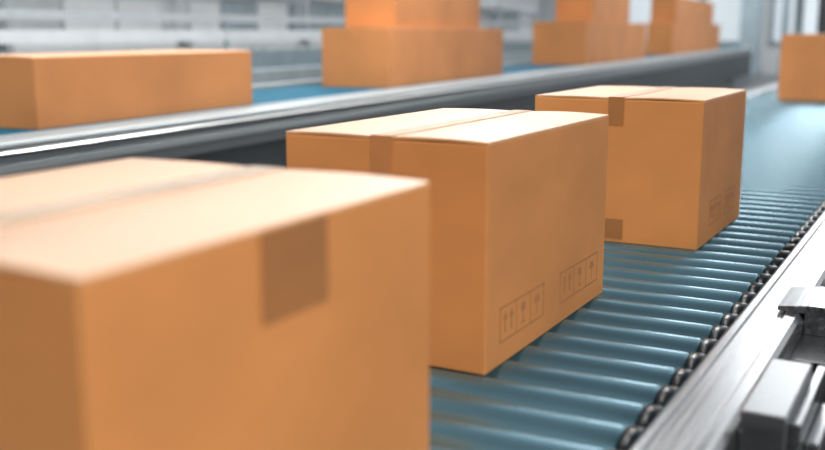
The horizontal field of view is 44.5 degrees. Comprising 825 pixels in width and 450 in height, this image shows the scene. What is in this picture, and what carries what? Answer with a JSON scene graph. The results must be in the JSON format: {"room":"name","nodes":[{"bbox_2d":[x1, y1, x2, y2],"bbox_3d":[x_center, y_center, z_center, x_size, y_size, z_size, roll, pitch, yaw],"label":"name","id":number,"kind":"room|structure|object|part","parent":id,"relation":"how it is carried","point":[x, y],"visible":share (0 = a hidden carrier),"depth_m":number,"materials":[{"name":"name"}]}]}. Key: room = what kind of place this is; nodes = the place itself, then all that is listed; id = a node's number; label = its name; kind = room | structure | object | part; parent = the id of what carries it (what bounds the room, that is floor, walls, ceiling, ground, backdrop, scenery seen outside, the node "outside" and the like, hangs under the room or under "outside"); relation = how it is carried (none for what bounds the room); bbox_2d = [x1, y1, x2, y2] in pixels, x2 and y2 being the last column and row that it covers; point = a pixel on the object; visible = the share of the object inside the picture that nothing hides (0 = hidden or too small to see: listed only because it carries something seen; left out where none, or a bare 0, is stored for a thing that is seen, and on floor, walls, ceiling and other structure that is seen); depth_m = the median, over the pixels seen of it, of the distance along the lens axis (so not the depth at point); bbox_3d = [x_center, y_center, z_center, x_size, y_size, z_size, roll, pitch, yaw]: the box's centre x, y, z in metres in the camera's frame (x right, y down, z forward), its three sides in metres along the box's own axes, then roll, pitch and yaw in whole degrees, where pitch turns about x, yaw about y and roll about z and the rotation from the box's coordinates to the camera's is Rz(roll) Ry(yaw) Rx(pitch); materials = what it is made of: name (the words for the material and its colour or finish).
{"room":"factory floor","nodes":[
{"label":"factory floor","id":0,"kind":"room"},
{"bbox_2d":[0,0,544,53],"bbox_3d":[-4.500,-5.039,20.652,0.200,5.000,39.000,6,12,28],"label":"wall","id":1,"kind":"structure","parent":0,"point":[540,7],"depth_m":34.52,"materials":[{"name":"paint"}]},
{"bbox_2d":[544,0,779,74],"bbox_3d":[14.179,-7.332,32.585,21.000,5.000,0.200,6,12,28],"label":"wall","id":2,"kind":"structure","parent":0,"point":[769,53],"depth_m":33.98,"materials":[{"name":"paint"}]},
{"bbox_2d":[629,0,740,43],"bbox_3d":[9.269,-8.243,34.939,4.600,3.840,0.110,6,12,28],"label":"window","id":3,"kind":"structure","parent":2,"relation":"in","point":[727,13],"depth_m":34.46,"materials":[{"name":"white glass"}]},
{"bbox_3d":[9.254,-8.238,34.913,4.600,3.840,0.049,6,12,28],"label":"frame","id":4,"kind":"part","parent":3,"relation":"part of","materials":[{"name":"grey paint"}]},
{"bbox_2d":[770,0,818,43],"bbox_3d":[14.012,-7.756,32.404,4.600,3.840,0.110,6,12,28],"label":"window","id":5,"kind":"structure","parent":2,"relation":"in","point":[811,6],"depth_m":33.37,"materials":[{"name":"white glass"}]},
{"bbox_3d":[13.997,-7.751,32.378,4.600,3.840,0.049,6,12,28],"label":"frame","id":6,"kind":"part","parent":5,"relation":"part of","materials":[{"name":"grey paint"}]},
{"bbox_2d":[713,75,778,90],"bbox_3d":[4.811,-1.578,16.159,21.000,0.100,39.000,6,12,28],"label":"floor","id":7,"kind":"structure","parent":0,"point":[746,83],"depth_m":28.96,"materials":[{"name":"concrete"}]},
{"bbox_2d":[0,0,178,53],"bbox_3d":[-4.407,-2.664,13.067,1.060,3.200,3.260,5,12,24],"label":"storage rack","id":8,"kind":"object","parent":7,"relation":"on","point":[111,46],"visible":0.27,"depth_m":12.62,"materials":[{"name":"white metal"}]},
{"bbox_3d":[-5.037,-2.397,11.677,1.060,3.200,0.160,5,12,24],"label":"frame","id":9,"kind":"part","parent":8,"relation":"part of","materials":[{"name":"grey paint"}]},
{"bbox_2d":[0,0,60,29],"bbox_3d":[-4.786,-2.524,12.152,0.571,0.620,0.979,5,12,24],"label":"storage tote","id":10,"kind":"object","parent":8,"relation":"on","point":[16,24],"visible":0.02,"depth_m":12.07,"materials":[{"name":"grey paint"}]},
{"bbox_2d":[60,0,114,29],"bbox_3d":[-4.380,-2.697,13.049,0.571,0.620,0.979,5,12,24],"label":"storage tote","id":11,"kind":"object","parent":8,"relation":"on","point":[83,5],"visible":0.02,"depth_m":12.89,"materials":[{"name":"white plastic"}]},
{"bbox_2d":[0,41,176,52],"bbox_3d":[-4.407,-2.333,13.131,0.990,0.125,3.020,5,12,24],"label":"shelf","id":12,"kind":"object","parent":8,"relation":"attached to","point":[111,46],"depth_m":12.66,"materials":[{"name":"white plastic"}]},
{"bbox_2d":[115,0,162,29],"bbox_3d":[-3.973,-2.869,13.946,0.571,0.620,0.979,5,12,24],"label":"storage tote","id":13,"kind":"object","parent":8,"relation":"on","point":[120,5],"visible":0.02,"depth_m":13.79,"materials":[{"name":"white plastic"}]},
{"bbox_3d":[-3.777,-2.932,14.458,1.060,3.200,0.160,5,12,24],"label":"frame","id":14,"kind":"part","parent":8,"relation":"part of","materials":[{"name":"grey paint"}]},
{"bbox_2d":[137,0,299,50],"bbox_3d":[-3.016,-3.254,16.136,1.060,3.200,3.260,5,12,24],"label":"storage rack","id":15,"kind":"object","parent":7,"relation":"on","point":[189,45],"visible":0.2,"depth_m":15.82,"materials":[{"name":"grey metal"}]},
{"bbox_3d":[-3.646,-2.987,14.745,1.060,3.200,0.160,5,12,24],"label":"frame","id":16,"kind":"part","parent":15,"relation":"part of","materials":[{"name":"grey paint"}]},
{"bbox_2d":[162,0,220,29],"bbox_3d":[-3.395,-3.114,15.220,0.571,0.620,0.979,5,12,24],"label":"storage tote","id":17,"kind":"object","parent":15,"relation":"on","point":[197,6],"visible":0.24,"depth_m":14.99,"materials":[{"name":"white plastic"}]},
{"bbox_2d":[220,0,256,29],"bbox_3d":[-2.989,-3.286,16.117,0.571,0.620,0.979,5,12,24],"label":"storage tote","id":18,"kind":"object","parent":15,"relation":"on","point":[236,7],"visible":0.38,"depth_m":15.98,"materials":[{"name":"grey paint"}]},
{"bbox_2d":[178,40,298,48],"bbox_3d":[-3.016,-2.923,16.199,0.990,0.125,3.020,5,12,24],"label":"shelf","id":19,"kind":"object","parent":15,"relation":"attached to","point":[244,43],"depth_m":15.90,"materials":[{"name":"white plastic"}]},
{"bbox_2d":[256,0,288,29],"bbox_3d":[-2.582,-3.459,17.014,0.571,0.620,0.979,5,12,24],"label":"storage tote","id":20,"kind":"object","parent":15,"relation":"on","point":[263,7],"visible":0.39,"depth_m":16.85,"materials":[{"name":"white plastic"}]},
{"bbox_3d":[-2.385,-3.521,17.526,1.060,3.200,0.160,5,12,24],"label":"frame","id":21,"kind":"part","parent":15,"relation":"part of","materials":[{"name":"grey paint"}]},
{"bbox_2d":[261,0,344,48],"bbox_3d":[-1.625,-3.844,19.204,1.060,3.200,3.260,5,12,24],"label":"storage rack","id":22,"kind":"object","parent":7,"relation":"on","point":[307,43],"visible":0.11,"depth_m":17.88,"materials":[{"name":"grey metal"}]},
{"bbox_3d":[-2.255,-3.577,17.813,1.060,3.200,0.160,5,12,24],"label":"frame","id":23,"kind":"part","parent":22,"relation":"part of","materials":[{"name":"grey paint"}]},
{"bbox_2d":[288,2,328,29],"bbox_3d":[-2.004,-3.704,18.288,0.571,0.620,0.979,5,12,24],"label":"storage tote","id":24,"kind":"object","parent":22,"relation":"on","point":[315,9],"visible":0.41,"depth_m":18.06,"materials":[{"name":"grey paint"}]},
{"bbox_2d":[300,39,321,45],"bbox_3d":[-1.625,-3.512,19.267,0.990,0.125,3.020,5,12,24],"label":"shelf","id":25,"kind":"object","parent":22,"relation":"attached to","point":[311,42],"depth_m":17.84,"materials":[{"name":"white plastic"}]},
{"bbox_2d":[279,0,344,3],"bbox_3d":[-1.625,-4.298,19.116,0.990,0.125,3.020,5,12,24],"label":"shelf","id":26,"kind":"object","parent":22,"relation":"attached to","point":[318,1],"depth_m":19.84,"materials":[{"name":"white plastic"}]},
{"bbox_2d":[328,4,345,27],"bbox_3d":[-1.597,-3.876,19.185,0.571,0.620,0.979,5,12,24],"label":"storage tote","id":27,"kind":"object","parent":22,"relation":"on","point":[334,10],"visible":0.22,"depth_m":18.89,"materials":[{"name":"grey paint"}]},
{"bbox_2d":[0,8,645,84],"bbox_3d":[0.947,-2.711,17.442,1.140,1.640,31.000,5,12,24],"label":"conveyor","id":28,"kind":"object","parent":7,"relation":"on","point":[291,64],"visible":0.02,"depth_m":11.16,"materials":[{"name":"grey metal"}]},
{"bbox_3d":[-2.163,-1.610,11.818,0.120,1.600,0.120,5,12,24],"label":"leg","id":29,"kind":"part","parent":28,"relation":"part of","materials":[{"name":"grey paint"}]},
{"bbox_3d":[0.481,-3.511,17.499,0.040,0.090,31.000,5,12,24],"label":"guard rail","id":30,"kind":"part","parent":28,"relation":"part of","materials":[{"name":"grey metal"}]},
{"bbox_3d":[0.481,-3.320,17.536,0.040,0.120,31.000,5,12,24],"label":"guard rail","id":31,"kind":"part","parent":28,"relation":"part of","materials":[{"name":"white plastic"}]},
{"bbox_3d":[0.499,-2.965,17.596,0.080,0.380,31.000,5,12,24],"label":"rail","id":32,"kind":"part","parent":28,"relation":"part of","materials":[{"name":"metal"}]},
{"bbox_3d":[1.413,-2.780,17.217,0.080,0.260,31.000,5,12,24],"label":"rail","id":33,"kind":"part","parent":28,"relation":"part of","materials":[{"name":"grey metal"}]},
{"bbox_2d":[0,46,753,177],"bbox_3d":[3.258,-2.264,16.758,1.338,1.020,32.501,5,12,24],"label":"conveyor","id":34,"kind":"object","parent":7,"relation":"on","point":[254,134],"visible":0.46,"depth_m":6.68,"materials":[{"name":"grey metal"}]},
{"bbox_2d":[0,50,252,129],"bbox_3d":[-1.663,-0.792,5.634,0.620,0.338,1.833,5,12,24],"label":"cardboard box","id":35,"kind":"object","parent":34,"relation":"on","point":[39,91],"visible":1,"depth_m":5.21,"materials":[{"name":"brown cardboard"}]},
{"bbox_2d":[322,27,502,87],"bbox_3d":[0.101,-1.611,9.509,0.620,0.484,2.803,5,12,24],"label":"cardboard box","id":36,"kind":"object","parent":34,"relation":"on","point":[370,57],"visible":1,"depth_m":8.43,"materials":[{"name":"brown cardboard"}]},
{"bbox_2d":[345,0,479,27],"bbox_3d":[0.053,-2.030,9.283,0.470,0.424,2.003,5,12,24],"label":"cardboard box","id":37,"kind":"object","parent":36,"relation":"on","point":[358,13],"visible":0.88,"depth_m":8.62,"materials":[{"name":"brown cardboard"}]},
{"bbox_3d":[2.706,-2.723,16.920,0.130,0.180,32.500,5,12,24],"label":"rail","id":38,"kind":"part","parent":34,"relation":"part of","materials":[{"name":"grey metal"}]},
{"bbox_3d":[3.807,-2.181,16.526,0.040,0.644,32.500,5,12,24],"label":"skirt panel","id":39,"kind":"part","parent":34,"relation":"part of","materials":[{"name":"paint"}]},
{"bbox_2d":[532,21,645,64],"bbox_3d":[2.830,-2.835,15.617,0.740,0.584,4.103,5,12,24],"label":"cardboard box","id":40,"kind":"object","parent":34,"relation":"on","point":[568,42],"visible":0.98,"depth_m":13.90,"materials":[{"name":"brown cardboard"}]},
{"bbox_2d":[555,0,629,22],"bbox_3d":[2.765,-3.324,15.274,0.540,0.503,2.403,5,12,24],"label":"cardboard box","id":41,"kind":"object","parent":40,"relation":"on","point":[615,11],"visible":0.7,"depth_m":14.30,"materials":[{"name":"brown cardboard"}]},
{"bbox_2d":[646,22,719,54],"bbox_3d":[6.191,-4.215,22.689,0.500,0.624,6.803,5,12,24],"label":"cardboard box","id":42,"kind":"object","parent":34,"relation":"on","point":[663,38],"visible":0.96,"depth_m":20.33,"materials":[{"name":"brown cardboard"}]},
{"bbox_2d":[650,0,713,23],"bbox_3d":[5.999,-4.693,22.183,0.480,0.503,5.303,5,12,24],"label":"cardboard box","id":43,"kind":"object","parent":42,"relation":"on","point":[679,11],"visible":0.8,"depth_m":20.45,"materials":[{"name":"brown cardboard"}]},
{"bbox_2d":[480,0,497,27],"bbox_3d":[1.157,-5.023,25.340,1.060,3.200,3.260,5,12,24],"label":"storage rack","id":44,"kind":"object","parent":7,"relation":"on","point":[482,6],"visible":0.07,"depth_m":26.28,"materials":[{"name":"grey metal"}]},
{"bbox_2d":[480,11,490,27],"bbox_3d":[1.591,-5.228,26.219,0.571,0.620,0.979,5,12,24],"label":"storage tote","id":45,"kind":"object","parent":44,"relation":"on","point":[484,16],"visible":0.22,"depth_m":26.14,"materials":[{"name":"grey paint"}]},
{"bbox_2d":[480,4,496,9],"bbox_3d":[1.157,-5.478,25.253,0.990,0.125,3.020,5,12,24],"label":"shelf","id":46,"kind":"object","parent":44,"relation":"attached to","point":[482,6],"depth_m":25.90,"materials":[{"name":"white plastic"}]},
{"bbox_2d":[480,0,536,41],"bbox_3d":[2.548,-5.613,28.408,1.060,3.200,3.260,5,12,24],"label":"storage rack","id":47,"kind":"object","parent":7,"relation":"on","point":[501,8],"visible":0.22,"depth_m":28.21,"materials":[{"name":"grey metal"}]},
{"bbox_2d":[490,12,507,30],"bbox_3d":[2.169,-5.473,27.492,0.571,0.620,0.979,5,12,24],"label":"storage tote","id":48,"kind":"object","parent":47,"relation":"on","point":[492,14],"visible":0.2,"depth_m":27.39,"materials":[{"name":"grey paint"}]},
{"bbox_3d":[1.918,-5.346,27.018,1.060,3.200,0.160,5,12,24],"label":"frame","id":49,"kind":"part","parent":47,"relation":"part of","materials":[{"name":"grey paint"}]},
{"bbox_2d":[480,5,535,11],"bbox_3d":[2.548,-6.067,28.321,0.990,0.125,3.020,5,12,24],"label":"shelf","id":50,"kind":"object","parent":47,"relation":"attached to","point":[501,8],"depth_m":28.19,"materials":[{"name":"white plastic"}]},
{"bbox_2d":[507,13,518,30],"bbox_3d":[2.576,-5.645,28.390,0.571,0.620,0.979,5,12,24],"label":"storage tote","id":51,"kind":"object","parent":47,"relation":"on","point":[512,17],"visible":0.3,"depth_m":28.23,"materials":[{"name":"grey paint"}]},
{"bbox_2d":[503,36,532,40],"bbox_3d":[2.548,-5.282,28.472,0.990,0.125,3.020,5,12,24],"label":"shelf","id":52,"kind":"object","parent":47,"relation":"attached to","point":[509,37],"depth_m":28.20,"materials":[{"name":"white metal"}]},
{"bbox_3d":[3.179,-5.880,29.799,1.060,3.200,0.160,5,12,24],"label":"frame","id":53,"kind":"part","parent":47,"relation":"part of","materials":[{"name":"grey paint"}]},
{"bbox_2d":[518,13,529,30],"bbox_3d":[2.982,-5.818,29.287,0.571,0.620,0.979,5,12,24],"label":"storage tote","id":54,"kind":"object","parent":47,"relation":"on","point":[522,17],"visible":0.3,"depth_m":29.13,"materials":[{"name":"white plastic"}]},
{"bbox_2d":[429,83,824,449],"bbox_3d":[3.041,-0.444,7.736,2.120,0.852,16.800,6,12,28],"label":"conveyor","id":55,"kind":"object","parent":7,"relation":"on","point":[720,344],"visible":0.49,"depth_m":2.10,"materials":[{"name":"blue metal"}]},
{"bbox_2d":[0,158,429,449],"bbox_3d":[-0.363,0.187,1.271,0.546,0.452,0.630,6,12,28],"label":"cardboard box","id":56,"kind":"object","parent":55,"relation":"on","point":[146,304],"visible":1,"depth_m":1.06,"materials":[{"name":"brown cardboard"}]},
{"bbox_2d":[286,108,608,374],"bbox_3d":[0.111,-0.012,2.309,0.456,0.452,0.720,6,12,28],"label":"cardboard box","id":57,"kind":"object","parent":55,"relation":"on","point":[518,197],"visible":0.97,"depth_m":2.01,"materials":[{"name":"brown cardboard"}]},
{"bbox_2d":[535,86,745,249],"bbox_3d":[0.776,-0.222,3.399,0.533,0.454,0.643,6,12,28],"label":"cardboard box","id":58,"kind":"object","parent":55,"relation":"on","point":[674,155],"visible":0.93,"depth_m":3.09,"materials":[{"name":"brown cardboard"}]},
{"bbox_3d":[3.623,-0.671,7.370,0.130,0.220,16.800,6,12,28],"label":"frame","id":59,"kind":"part","parent":55,"relation":"part of","materials":[{"name":"metal"}]},
{"bbox_3d":[2.197,-0.822,8.131,0.200,0.205,16.800,6,12,28],"label":"frame","id":60,"kind":"part","parent":55,"relation":"part of","materials":[{"name":"metal"}]},
{"bbox_2d":[777,34,824,100],"bbox_3d":[4.088,-1.558,9.898,0.790,0.624,0.903,6,12,28],"label":"cardboard box","id":61,"kind":"object","parent":55,"relation":"on","point":[802,56],"visible":1,"depth_m":9.60,"materials":[{"name":"brown cardboard"}]},
{"bbox_3d":[1.088,0.347,2.328,0.332,0.219,0.660,6,12,28],"label":"mounting plate","id":62,"kind":"part","parent":55,"relation":"part of","materials":[{"name":"metal"}]},
{"bbox_3d":[0.710,0.476,1.802,0.040,0.365,0.330,6,12,28],"label":"bracket plate","id":63,"kind":"part","parent":55,"relation":"part of","materials":[{"name":"metal"}]},
{"bbox_2d":[774,0,790,77],"bbox_3d":[11.578,-7.062,31.179,0.400,5.000,0.400,6,12,28],"label":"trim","id":64,"kind":"structure","parent":7,"relation":"on","point":[786,5],"depth_m":31.23,"materials":[{"name":"metal"}]},
{"bbox_2d":[793,0,804,33],"bbox_3d":[10.649,-6.384,27.651,0.400,5.000,0.400,6,12,28],"label":"column","id":65,"kind":"structure","parent":7,"relation":"on","point":[800,4],"depth_m":27.69,"materials":[{"name":"stone"}]},
{"bbox_2d":[816,0,824,33],"bbox_3d":[8.571,-3.499,20.057,1.000,2.200,0.645,6,12,28],"label":"tall cabinet","id":66,"kind":"object","parent":7,"relation":"on","point":[821,6],"visible":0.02,"depth_m":19.89,"materials":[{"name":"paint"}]},
{"bbox_2d":[739,0,762,75],"bbox_3d":[11.054,-7.374,32.801,0.740,5.000,0.640,6,12,28],"label":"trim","id":67,"kind":"structure","parent":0,"point":[751,10],"depth_m":32.78,"materials":[{"name":"grey paint"}]}
]}

